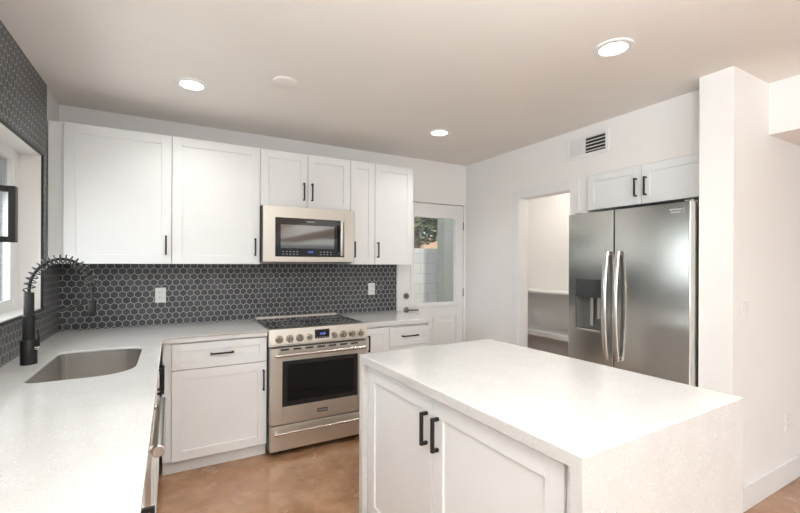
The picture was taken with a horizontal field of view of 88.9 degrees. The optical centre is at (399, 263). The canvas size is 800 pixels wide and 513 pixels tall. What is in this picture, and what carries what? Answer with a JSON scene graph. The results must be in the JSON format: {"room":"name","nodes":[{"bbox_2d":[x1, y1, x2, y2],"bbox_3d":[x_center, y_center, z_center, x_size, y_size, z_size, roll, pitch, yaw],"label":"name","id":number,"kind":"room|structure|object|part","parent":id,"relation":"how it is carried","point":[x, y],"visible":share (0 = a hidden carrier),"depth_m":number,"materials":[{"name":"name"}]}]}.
{"room":"kitchen","nodes":[
{"label":"kitchen","id":0,"kind":"room"},
{"bbox_2d":[0,88,58,319],"bbox_3d":[0.695,0.149,-2.828,0.150,2.505,13.250,0,0,-29],"label":"wall","id":1,"kind":"structure","parent":0,"point":[29,159],"depth_m":2.45,"materials":[{"name":"white paint"}]},
{"bbox_2d":[0,140,39,322],"bbox_3d":[-1.876,-0.188,1.777,0.144,0.931,1.520,0,0,-29],"label":"window","id":2,"kind":"structure","parent":1,"relation":"in","point":[9,158],"depth_m":2.31,"materials":[{"name":"white plastic"}]},
{"bbox_3d":[-1.919,-0.184,1.753,0.006,0.860,1.420,0,0,-29],"label":"glass","id":3,"kind":"part","parent":2,"relation":"part of","materials":[{"name":"clear glass"}]},
{"bbox_3d":[-2.079,-0.182,2.065,0.015,0.825,0.630,0,0,-29],"label":"sash","id":4,"kind":"part","parent":2,"relation":"part of","materials":[{"name":"white plastic"}]},
{"bbox_3d":[-1.858,0.275,1.788,0.098,0.005,1.518,0,0,-29],"label":"sill","id":5,"kind":"part","parent":2,"relation":"part of","materials":[{"name":"white paint"}]},
{"bbox_2d":[0,118,43,325],"bbox_3d":[-1.807,-0.188,1.816,0.011,0.954,1.544,0,0,-29],"label":"trim","id":6,"kind":"structure","parent":1,"relation":"attached to","point":[2,121],"depth_m":2.48,"materials":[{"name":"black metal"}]},
{"bbox_2d":[0,20,59,366],"bbox_3d":[-1.564,-0.310,1.379,0.008,1.605,3.400,0,0,-29],"label":"backsplash","id":7,"kind":"structure","parent":1,"relation":"attached to","point":[23,93],"depth_m":2.20,"materials":[{"name":"tile"}]},
{"bbox_2d":[59,105,465,397],"bbox_3d":[0.882,0.150,4.780,7.600,2.505,0.150,0,0,-29],"label":"wall","id":8,"kind":"structure","parent":0,"point":[434,182],"depth_m":3.75,"materials":[{"name":"white paint"}]},
{"bbox_2d":[48,120,171,263],"bbox_3d":[-1.996,-0.452,2.864,0.684,0.909,0.381,0,0,-29],"label":"upper cabinet","id":9,"kind":"object","parent":8,"relation":"attached to","point":[110,189],"visible":0.87,"depth_m":2.72,"materials":[{"name":"white paint"}]},
{"bbox_3d":[-1.644,-0.128,2.862,0.011,0.135,0.033,0,0,-29],"label":"handle","id":10,"kind":"part","parent":9,"relation":"part of","materials":[{"name":"black metal"}]},
{"bbox_2d":[172,136,259,263],"bbox_3d":[-1.434,-0.449,3.178,0.601,0.909,0.381,0,0,-29],"label":"upper cabinet","id":11,"kind":"object","parent":8,"relation":"attached to","point":[216,186],"visible":0.99,"depth_m":3.04,"materials":[{"name":"white paint"}]},
{"bbox_2d":[59,264,396,330],"bbox_3d":[-1.214,0.248,3.518,2.695,0.492,0.008,0,0,-29],"label":"backsplash","id":12,"kind":"structure","parent":8,"relation":"attached to","point":[124,294],"depth_m":3.35,"materials":[{"name":"tile"}]},
{"bbox_2d":[155,288,165,302],"bbox_3d":[-1.852,0.246,3.152,0.072,0.116,0.009,0,0,-29],"label":"wall outlet","id":13,"kind":"object","parent":12,"relation":"attached to","point":[160,293],"visible":1,"depth_m":3.15,"materials":[{"name":"white plastic"}]},
{"bbox_2d":[368,283,374,294],"bbox_3d":[-0.281,0.252,4.030,0.072,0.116,0.009,0,0,-29],"label":"wall outlet","id":14,"kind":"object","parent":12,"relation":"attached to","point":[371,286],"visible":1,"depth_m":4.03,"materials":[{"name":"white plastic"}]},
{"bbox_2d":[260,148,349,210],"bbox_3d":[-0.839,-0.677,3.510,0.758,0.449,0.381,0,0,-29],"label":"upper cabinet","id":15,"kind":"object","parent":8,"relation":"attached to","point":[289,179],"visible":0.8,"depth_m":3.35,"materials":[{"name":"white paint"}]},
{"bbox_3d":[-0.932,-0.677,3.289,0.376,0.447,0.020,0,0,-29],"label":"door","id":16,"kind":"part","parent":15,"relation":"part of","materials":[{"name":"white paint"}]},
{"bbox_2d":[260,205,353,262],"bbox_3d":[-0.813,-0.227,3.476,0.765,0.447,0.452,0,0,-29],"label":"microwave","id":17,"kind":"object","parent":15,"relation":"attached to","point":[287,234],"visible":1,"depth_m":3.30,"materials":[{"name":"silver metal"}]},
{"bbox_3d":[-0.746,-0.214,3.315,0.445,0.187,0.004,0,0,-29],"label":"door glass","id":18,"kind":"part","parent":17,"relation":"part of","materials":[{"name":"black glass"}]},
{"bbox_3d":[-0.494,-0.208,3.424,0.024,0.294,0.050,0,0,-29],"label":"handle","id":19,"kind":"part","parent":17,"relation":"part of","materials":[{"name":"metal"}]},
{"bbox_3d":[-0.725,-0.587,3.374,0.011,0.143,0.033,0,0,-29],"label":"handle","id":20,"kind":"part","parent":15,"relation":"part of","materials":[{"name":"black metal"}]},
{"bbox_3d":[-0.601,-0.676,3.474,0.375,0.447,0.020,0,0,-29],"label":"door","id":21,"kind":"part","parent":15,"relation":"part of","materials":[{"name":"white paint"}]},
{"bbox_2d":[336,161,412,264],"bbox_3d":[-0.231,-0.444,3.850,0.636,0.909,0.381,0,0,-29],"label":"upper cabinet","id":22,"kind":"object","parent":8,"relation":"attached to","point":[381,196],"visible":0.94,"depth_m":3.72,"materials":[{"name":"white paint"}]},
{"bbox_3d":[-0.396,-0.122,3.560,0.011,0.138,0.033,0,0,-29],"label":"handle","id":23,"kind":"part","parent":22,"relation":"part of","materials":[{"name":"black metal"}]},
{"bbox_3d":[-0.333,-0.445,3.624,0.233,0.907,0.020,0,0,-29],"label":"door","id":24,"kind":"part","parent":22,"relation":"part of","materials":[{"name":"white paint"}]},
{"bbox_3d":[-0.196,-0.121,3.671,0.011,0.138,0.033,0,0,-29],"label":"handle","id":25,"kind":"part","parent":22,"relation":"part of","materials":[{"name":"black metal"}]},
{"bbox_3d":[-0.055,-0.444,3.779,0.396,0.907,0.020,0,0,-29],"label":"door","id":26,"kind":"part","parent":22,"relation":"part of","materials":[{"name":"white paint"}]},
{"bbox_2d":[397,265,401,311],"bbox_3d":[-0.004,0.354,4.192,0.058,2.090,0.014,0,0,-29],"label":"trim","id":27,"kind":"structure","parent":8,"relation":"attached to","point":[399,267],"depth_m":4.18,"materials":[{"name":"white paint"}]},
{"bbox_2d":[402,202,463,345],"bbox_3d":[0.371,0.374,4.412,0.800,2.036,0.099,0,0,-29],"label":"door","id":28,"kind":"structure","parent":8,"relation":"in","point":[446,325],"depth_m":4.48,"materials":[{"name":"white paint"}]},
{"bbox_3d":[0.117,0.484,4.245,0.155,0.062,0.055,0,0,-29],"label":"lever handle","id":29,"kind":"part","parent":28,"relation":"part of","materials":[{"name":"brown metal"}]},
{"bbox_2d":[0,0,799,165],"bbox_3d":[4.017,-1.150,-0.974,7.750,0.120,13.250,0,0,-29],"label":"ceiling","id":30,"kind":"structure","parent":0,"point":[503,76],"depth_m":2.21,"materials":[{"name":"paint"}]},
{"bbox_2d":[0,185,17,242],"bbox_3d":[-1.211,-0.587,1.174,0.146,1.048,0.110,0,0,5],"label":"pendant lantern","id":31,"kind":"object","parent":30,"relation":"hanging from","point":[12,191],"visible":1,"depth_m":1.20,"materials":[{"name":"black metal"}]},
{"bbox_2d":[175,77,208,91],"bbox_3d":[-1.291,-1.106,2.526,0.188,0.010,0.188,0,0,-29],"label":"recessed light","id":32,"kind":"object","parent":30,"relation":"in","point":[191,84],"visible":1,"depth_m":2.52,"materials":[{"name":"white paint"}]},
{"bbox_2d":[180,81,203,89],"bbox_3d":[-1.291,-1.107,2.526,0.132,0.003,0.132,0,0,-29],"label":"diffuser","id":33,"kind":"object","parent":32,"relation":"attached to","point":[188,85],"depth_m":2.53,"materials":[{"name":"white plastic"}]},
{"bbox_2d":[273,76,296,87],"bbox_3d":[-0.700,-1.102,2.483,0.144,0.014,0.144,0,0,-29],"label":"cover plate","id":34,"kind":"object","parent":30,"relation":"attached to","point":[281,81],"visible":1,"depth_m":2.47,"materials":[{"name":"paint"}]},
{"bbox_2d":[428,129,450,136],"bbox_3d":[0.333,-1.099,3.434,0.188,0.010,0.188,0,0,-29],"label":"recessed light","id":35,"kind":"object","parent":30,"relation":"in","point":[435,132],"visible":1,"depth_m":3.42,"materials":[{"name":"white paint"}]},
{"bbox_2d":[432,131,446,134],"bbox_3d":[0.333,-1.100,3.434,0.132,0.003,0.132,0,0,-29],"label":"diffuser","id":36,"kind":"object","parent":35,"relation":"attached to","point":[433,132],"depth_m":3.43,"materials":[{"name":"white plastic"}]},
{"bbox_2d":[593,38,634,57],"bbox_3d":[1.089,-1.096,2.081,0.188,0.010,0.188,0,0,-29],"label":"recessed light","id":37,"kind":"object","parent":30,"relation":"in","point":[614,47],"visible":1,"depth_m":2.07,"materials":[{"name":"white paint"}]},
{"bbox_2d":[599,42,627,54],"bbox_3d":[1.089,-1.097,2.081,0.132,0.003,0.132,0,0,-29],"label":"diffuser","id":38,"kind":"object","parent":37,"relation":"attached to","point":[609,48],"depth_m":2.08,"materials":[{"name":"white plastic"}]},
{"bbox_2d":[769,74,799,145],"bbox_3d":[5.238,-0.929,-1.805,1.027,0.313,10.407,0,0,-29],"label":"soffit","id":39,"kind":"structure","parent":30,"relation":"attached to","point":[784,95],"depth_m":2.43,"materials":[{"name":"white paint"}]},
{"bbox_2d":[156,434,799,512],"bbox_3d":[4.006,1.465,-0.974,7.750,0.100,13.250,0,0,-29],"label":"floor","id":40,"kind":"structure","parent":0,"point":[322,477],"depth_m":2.55,"materials":[{"name":"concrete"}]},
{"bbox_2d":[141,486,154,512],"bbox_3d":[-0.856,0.959,0.783,0.653,0.874,0.663,0,0,-29],"label":"base cabinet","id":41,"kind":"object","parent":40,"relation":"on","point":[151,509],"visible":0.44,"depth_m":1.00,"materials":[{"name":"white paint"}]},
{"bbox_3d":[-0.608,0.919,0.921,0.020,0.768,0.656,0,0,-29],"label":"door","id":42,"kind":"part","parent":41,"relation":"part of","materials":[{"name":"white paint"}]},
{"bbox_3d":[-0.617,0.666,0.994,0.033,0.140,0.011,0,0,-29],"label":"handle","id":43,"kind":"part","parent":41,"relation":"part of","materials":[{"name":"black metal"}]},
{"bbox_2d":[145,397,166,506],"bbox_3d":[-1.148,0.960,1.346,0.651,0.868,0.600,0,0,-29],"label":"dishwasher","id":44,"kind":"object","parent":40,"relation":"on","point":[157,449],"visible":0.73,"depth_m":1.46,"materials":[{"name":"metal"}]},
{"bbox_3d":[-0.931,0.912,1.467,0.036,0.766,0.596,0,0,-29],"label":"door","id":45,"kind":"part","parent":44,"relation":"part of","materials":[{"name":"metal"}]},
{"bbox_3d":[-0.887,0.590,1.510,0.038,0.037,0.535,0,0,-29],"label":"handle","id":46,"kind":"part","parent":44,"relation":"part of","materials":[{"name":"metal"}]},
{"bbox_2d":[151,365,164,512],"bbox_3d":[-1.554,0.956,2.033,0.653,0.874,0.992,0,0,-29],"label":"base cabinet","id":47,"kind":"object","parent":40,"relation":"on","point":[154,461],"visible":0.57,"depth_m":2.12,"materials":[{"name":"white paint"}]},
{"bbox_2d":[0,320,267,512],"bbox_3d":[-1.112,0.500,1.897,1.291,0.040,2.921,0,0,-29],"label":"countertop","id":48,"kind":"structure","parent":47,"relation":"on","point":[81,445],"depth_m":1.21,"materials":[{"name":"white stone"}]},
{"bbox_2d":[20,254,97,365],"bbox_3d":[-1.660,0.217,1.991,0.296,0.523,0.063,0,0,-29],"label":"faucet","id":49,"kind":"object","parent":48,"relation":"on","point":[29,346],"visible":1,"depth_m":1.93,"materials":[{"name":"black metal"}]},
{"bbox_3d":[-1.720,0.358,1.938,0.012,0.090,0.009,0,0,-29],"label":"lever","id":50,"kind":"part","parent":49,"relation":"part of","materials":[{"name":"black metal"}]},
{"bbox_3d":[-1.648,0.232,1.997,0.262,0.094,0.038,0,0,-29],"label":"holder arm","id":51,"kind":"part","parent":49,"relation":"part of","materials":[{"name":"black metal"}]},
{"bbox_2d":[26,349,141,382],"bbox_3d":[-1.501,0.601,1.993,0.412,0.217,0.700,0,0,-29],"label":"sink","id":52,"kind":"object","parent":48,"relation":"in","point":[99,363],"visible":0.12,"depth_m":2.25,"materials":[{"name":"metal"}]},
{"bbox_3d":[-1.187,0.916,1.957,0.020,0.768,0.492,0,0,-29],"label":"door","id":53,"kind":"part","parent":47,"relation":"part of","materials":[{"name":"white paint"}]},
{"bbox_3d":[-1.416,0.915,2.368,0.020,0.768,0.442,0,0,-29],"label":"door","id":54,"kind":"part","parent":47,"relation":"part of","materials":[{"name":"white paint"}]},
{"bbox_3d":[-1.268,0.626,2.159,0.033,0.135,0.011,0,0,-29],"label":"handle","id":55,"kind":"part","parent":47,"relation":"part of","materials":[{"name":"black metal"}]},
{"bbox_3d":[-1.307,0.626,2.229,0.033,0.135,0.011,0,0,-29],"label":"handle","id":56,"kind":"part","parent":47,"relation":"part of","materials":[{"name":"black metal"}]},
{"bbox_2d":[162,336,266,475],"bbox_3d":[-1.390,0.956,3.042,0.654,0.874,0.650,0,0,-29],"label":"base cabinet","id":57,"kind":"object","parent":40,"relation":"on","point":[215,390],"visible":0.98,"depth_m":2.79,"materials":[{"name":"white paint"}]},
{"bbox_3d":[-1.231,1.004,2.808,0.598,0.592,0.020,0,0,-29],"label":"door","id":58,"kind":"part","parent":57,"relation":"part of","materials":[{"name":"white paint"}]},
{"bbox_3d":[-1.229,0.617,2.808,0.598,0.170,0.020,0,0,-29],"label":"drawer","id":59,"kind":"part","parent":57,"relation":"part of","materials":[{"name":"white paint"}]},
{"bbox_3d":[-1.215,0.611,2.786,0.147,0.011,0.033,0,0,-29],"label":"handle","id":60,"kind":"part","parent":57,"relation":"part of","materials":[{"name":"black metal"}]},
{"bbox_3d":[-0.977,0.836,2.919,0.011,0.145,0.033,0,0,-29],"label":"handle","id":61,"kind":"part","parent":57,"relation":"part of","materials":[{"name":"black metal"}]},
{"bbox_2d":[253,312,366,453],"bbox_3d":[-0.746,0.928,3.343,0.760,0.935,0.748,0,0,-29],"label":"range","id":62,"kind":"object","parent":40,"relation":"on","point":[313,388],"visible":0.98,"depth_m":3.05,"materials":[{"name":"metal"}]},
{"bbox_3d":[-0.860,0.544,2.910,0.056,0.055,0.038,0,0,-29],"label":"knob","id":63,"kind":"part","parent":62,"relation":"part of","materials":[{"name":"metal"}]},
{"bbox_3d":[-0.795,0.544,2.946,0.056,0.055,0.038,0,0,-29],"label":"knob","id":64,"kind":"part","parent":62,"relation":"part of","materials":[{"name":"metal"}]},
{"bbox_3d":[-0.731,0.545,2.983,0.056,0.055,0.038,0,0,-29],"label":"knob","id":65,"kind":"part","parent":62,"relation":"part of","materials":[{"name":"metal"}]},
{"bbox_2d":[253,312,361,330],"bbox_3d":[-0.767,0.475,3.384,0.760,0.029,0.656,0,0,-29],"label":"cooktop","id":66,"kind":"object","parent":62,"relation":"in","point":[332,321],"depth_m":3.25,"materials":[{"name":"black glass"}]},
{"bbox_3d":[-0.606,1.261,3.090,0.746,0.180,0.039,0,0,-29],"label":"storage drawer","id":67,"kind":"part","parent":62,"relation":"part of","materials":[{"name":"metal"}]},
{"bbox_3d":[-0.585,1.214,3.052,0.698,0.020,0.050,0,0,-29],"label":"handle","id":68,"kind":"part","parent":62,"relation":"part of","materials":[{"name":"metal"}]},
{"bbox_3d":[-0.604,0.885,3.089,0.746,0.552,0.041,0,0,-29],"label":"oven door","id":69,"kind":"part","parent":62,"relation":"part of","materials":[{"name":"metal"}]},
{"bbox_3d":[-0.603,0.534,3.089,0.758,0.126,0.045,0,0,-29],"label":"control panel","id":70,"kind":"part","parent":62,"relation":"part of","materials":[{"name":"metal"}]},
{"bbox_3d":[-0.578,0.655,3.044,0.702,0.025,0.064,0,0,-29],"label":"handle","id":71,"kind":"part","parent":62,"relation":"part of","materials":[{"name":"metal"}]},
{"bbox_3d":[-0.435,0.546,3.148,0.056,0.055,0.038,0,0,-29],"label":"knob","id":72,"kind":"part","parent":62,"relation":"part of","materials":[{"name":"metal"}]},
{"bbox_3d":[-0.371,0.546,3.184,0.056,0.055,0.038,0,0,-29],"label":"knob","id":73,"kind":"part","parent":62,"relation":"part of","materials":[{"name":"metal"}]},
{"bbox_2d":[365,326,388,353],"bbox_3d":[-0.334,0.961,3.633,0.231,0.874,0.650,0,0,-29],"label":"base cabinet","id":74,"kind":"object","parent":40,"relation":"on","point":[377,340],"visible":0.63,"depth_m":3.39,"materials":[{"name":"white paint"}]},
{"bbox_2d":[388,323,428,350],"bbox_3d":[-0.057,0.962,3.787,0.402,0.874,0.650,0,0,-29],"label":"base cabinet","id":75,"kind":"object","parent":40,"relation":"on","point":[407,336],"visible":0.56,"depth_m":3.53,"materials":[{"name":"white paint"}]},
{"bbox_2d":[340,311,430,327],"bbox_3d":[-0.159,0.504,3.738,0.643,0.040,0.636,0,0,-29],"label":"countertop","id":76,"kind":"structure","parent":75,"relation":"on","point":[387,318],"depth_m":3.59,"materials":[{"name":"white stone"}]},
{"bbox_3d":[0.074,1.008,3.538,0.384,0.594,0.020,0,0,-29],"label":"door","id":77,"kind":"part","parent":75,"relation":"part of","materials":[{"name":"white paint"}]},
{"bbox_2d":[367,366,569,512],"bbox_3d":[0.504,0.965,1.820,0.918,0.872,1.247,0,0,-30],"label":"base cabinet","id":78,"kind":"object","parent":40,"relation":"on","point":[425,455],"visible":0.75,"depth_m":1.56,"materials":[{"name":"white paint"}]},
{"bbox_3d":[-0.010,0.919,1.877,0.020,0.764,0.577,0,0,-30],"label":"door","id":79,"kind":"part","parent":78,"relation":"part of","materials":[{"name":"white paint"}]},
{"bbox_3d":[0.095,0.666,1.646,0.034,0.133,0.013,0,0,-30],"label":"handle","id":80,"kind":"part","parent":78,"relation":"part of","materials":[{"name":"black metal"}]},
{"bbox_3d":[0.134,0.666,1.580,0.034,0.133,0.013,0,0,-30],"label":"handle","id":81,"kind":"part","parent":78,"relation":"part of","materials":[{"name":"black metal"}]},
{"bbox_3d":[0.293,0.920,1.361,0.020,0.764,0.611,0,0,-30],"label":"door","id":82,"kind":"part","parent":78,"relation":"part of","materials":[{"name":"white paint"}]},
{"bbox_2d":[359,339,743,512],"bbox_3d":[0.518,0.944,1.828,0.925,0.914,1.331,0,0,-30],"label":"countertop","id":83,"kind":"structure","parent":78,"relation":"on","point":[630,442],"depth_m":1.39,"materials":[{"name":"white stone"}]},
{"bbox_2d":[568,199,698,386],"bbox_3d":[1.819,0.511,2.936,0.880,1.790,0.842,0,0,-29],"label":"refrigerator","id":84,"kind":"object","parent":40,"relation":"on","point":[634,272],"visible":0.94,"depth_m":2.65,"materials":[{"name":"metal"}]},
{"bbox_3d":[1.392,0.181,2.983,0.051,0.128,0.205,0,0,-29],"label":"dispenser panel","id":85,"kind":"part","parent":84,"relation":"part of","materials":[{"name":"black plastic"}]},
{"bbox_3d":[1.416,0.474,2.983,0.092,1.682,0.366,0,0,-29],"label":"freezer door","id":86,"kind":"part","parent":84,"relation":"part of","materials":[{"name":"metal"}]},
{"bbox_3d":[1.420,0.289,2.818,0.067,0.746,0.037,0,0,-29],"label":"handle","id":87,"kind":"part","parent":84,"relation":"part of","materials":[{"name":"metal"}]},
{"bbox_3d":[1.460,0.289,2.748,0.067,0.746,0.037,0,0,-29],"label":"handle","id":88,"kind":"part","parent":84,"relation":"part of","materials":[{"name":"metal"}]},
{"bbox_3d":[1.623,0.474,2.613,0.092,1.682,0.470,0,0,-29],"label":"door","id":89,"kind":"part","parent":84,"relation":"part of","materials":[{"name":"metal"}]},
{"bbox_2d":[465,89,699,356],"bbox_3d":[1.771,0.154,3.803,1.000,2.505,2.424,0,0,-29],"label":"wall","id":90,"kind":"structure","parent":0,"point":[668,129],"depth_m":4.11,"materials":[{"name":"white paint"}]},
{"bbox_2d":[512,177,579,344],"bbox_3d":[1.276,0.349,3.649,0.014,2.110,0.750,0,0,-29],"label":"trim","id":91,"kind":"structure","parent":90,"relation":"attached to","point":[573,184],"depth_m":3.90,"materials":[{"name":"white paint"}]},
{"bbox_2d":[528,324,567,341],"bbox_3d":[1.754,0.771,4.343,0.300,0.050,1.464,0,0,-29],"label":"baseboard","id":92,"kind":"structure","parent":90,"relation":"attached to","point":[551,333],"depth_m":4.45,"materials":[{"name":"white paint"}]},
{"bbox_2d":[528,288,568,294],"bbox_3d":[1.755,0.312,4.343,0.300,0.022,1.464,0,0,-29],"label":"shelf","id":93,"kind":"object","parent":90,"relation":"attached to","point":[548,291],"visible":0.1,"depth_m":4.43,"materials":[{"name":"white paint"}]},
{"bbox_2d":[566,127,608,161],"bbox_3d":[1.496,-0.947,3.268,0.010,0.180,0.380,0,0,-29],"label":"air vent","id":94,"kind":"object","parent":90,"relation":"in","point":[596,142],"visible":1,"depth_m":3.26,"materials":[{"name":"white metal"}]},
{"bbox_2d":[588,153,698,211],"bbox_3d":[1.958,-0.558,3.014,0.649,0.277,0.861,0,0,-29],"label":"upper cabinet","id":95,"kind":"object","parent":90,"relation":"attached to","point":[674,180],"visible":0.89,"depth_m":2.84,"materials":[{"name":"white paint"}]},
{"bbox_3d":[1.607,-0.558,3.066,0.020,0.274,0.423,0,0,-29],"label":"door","id":96,"kind":"part","parent":95,"relation":"part of","materials":[{"name":"white paint"}]},
{"bbox_3d":[1.670,-0.541,2.897,0.033,0.130,0.011,0,0,-29],"label":"handle","id":97,"kind":"part","parent":95,"relation":"part of","materials":[{"name":"black metal"}]},
{"bbox_3d":[1.704,-0.541,2.838,0.033,0.130,0.011,0,0,-29],"label":"handle","id":98,"kind":"part","parent":95,"relation":"part of","materials":[{"name":"black metal"}]},
{"bbox_3d":[1.815,-0.557,2.693,0.020,0.274,0.423,0,0,-29],"label":"door","id":99,"kind":"part","parent":95,"relation":"part of","materials":[{"name":"white paint"}]},
{"bbox_2d":[698,66,799,484],"bbox_3d":[3.635,0.161,3.359,4.180,2.505,0.169,0,0,-29],"label":"wall","id":100,"kind":"structure","parent":0,"point":[749,177],"depth_m":2.39,"materials":[{"name":"white paint"}]},
{"bbox_2d":[741,300,747,319],"bbox_3d":[1.970,0.266,2.326,0.072,0.116,0.010,0,0,-29],"label":"light switch","id":101,"kind":"object","parent":100,"relation":"attached to","point":[744,303],"visible":1,"depth_m":2.31,"materials":[{"name":"white plastic"}]},
{"bbox_2d":[743,453,799,511],"bbox_3d":[3.631,1.343,3.254,4.080,0.142,0.016,0,0,-29],"label":"baseboard","id":102,"kind":"structure","parent":100,"relation":"attached to","point":[771,481],"depth_m":2.47,"materials":[{"name":"white paint"}]},
{"bbox_2d":[785,412,789,431],"bbox_3d":[2.496,1.023,2.623,0.072,0.116,0.009,0,0,-29],"label":"wall outlet","id":103,"kind":"object","parent":100,"relation":"attached to","point":[787,416],"visible":1,"depth_m":2.61,"materials":[{"name":"white plastic"}]},
{"bbox_3d":[-5.037,1.469,10.645,21.000,0.060,15.840,0,0,-29],"label":"ground","id":104,"kind":"structure","parent":0,"visible":0},
{"bbox_2d":[414,248,436,302],"bbox_3d":[-0.606,0.577,7.644,3.800,1.760,0.200,0,0,-29],"label":"wall","id":105,"kind":"structure","parent":104,"relation":"on","point":[425,260],"depth_m":8.15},
{"bbox_2d":[414,217,436,247],"bbox_3d":[0.495,-1.046,11.815,3.345,5.023,2.745,0,0,-29],"label":"tree","id":106,"kind":"object","parent":104,"relation":"on","point":[420,224],"visible":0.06,"depth_m":11.45,"materials":[{"name":"green plant"}]},
{"bbox_2d":[420,239,436,248],"bbox_3d":[1.767,0.236,18.363,3.600,2.460,3.000,0,0,-29],"label":"house","id":107,"kind":"object","parent":104,"relation":"on","point":[433,245],"visible":0.02,"depth_m":16.36,"materials":[{"name":"beige paint"}]},
{"bbox_2d":[437,219,452,301],"bbox_3d":[1.956,-0.263,7.699,2.880,3.460,0.200,0,0,-29],"label":"wall","id":108,"kind":"structure","parent":104,"relation":"on","point":[444,226],"depth_m":6.97,"materials":[{"name":"grey paint"}]}
]}

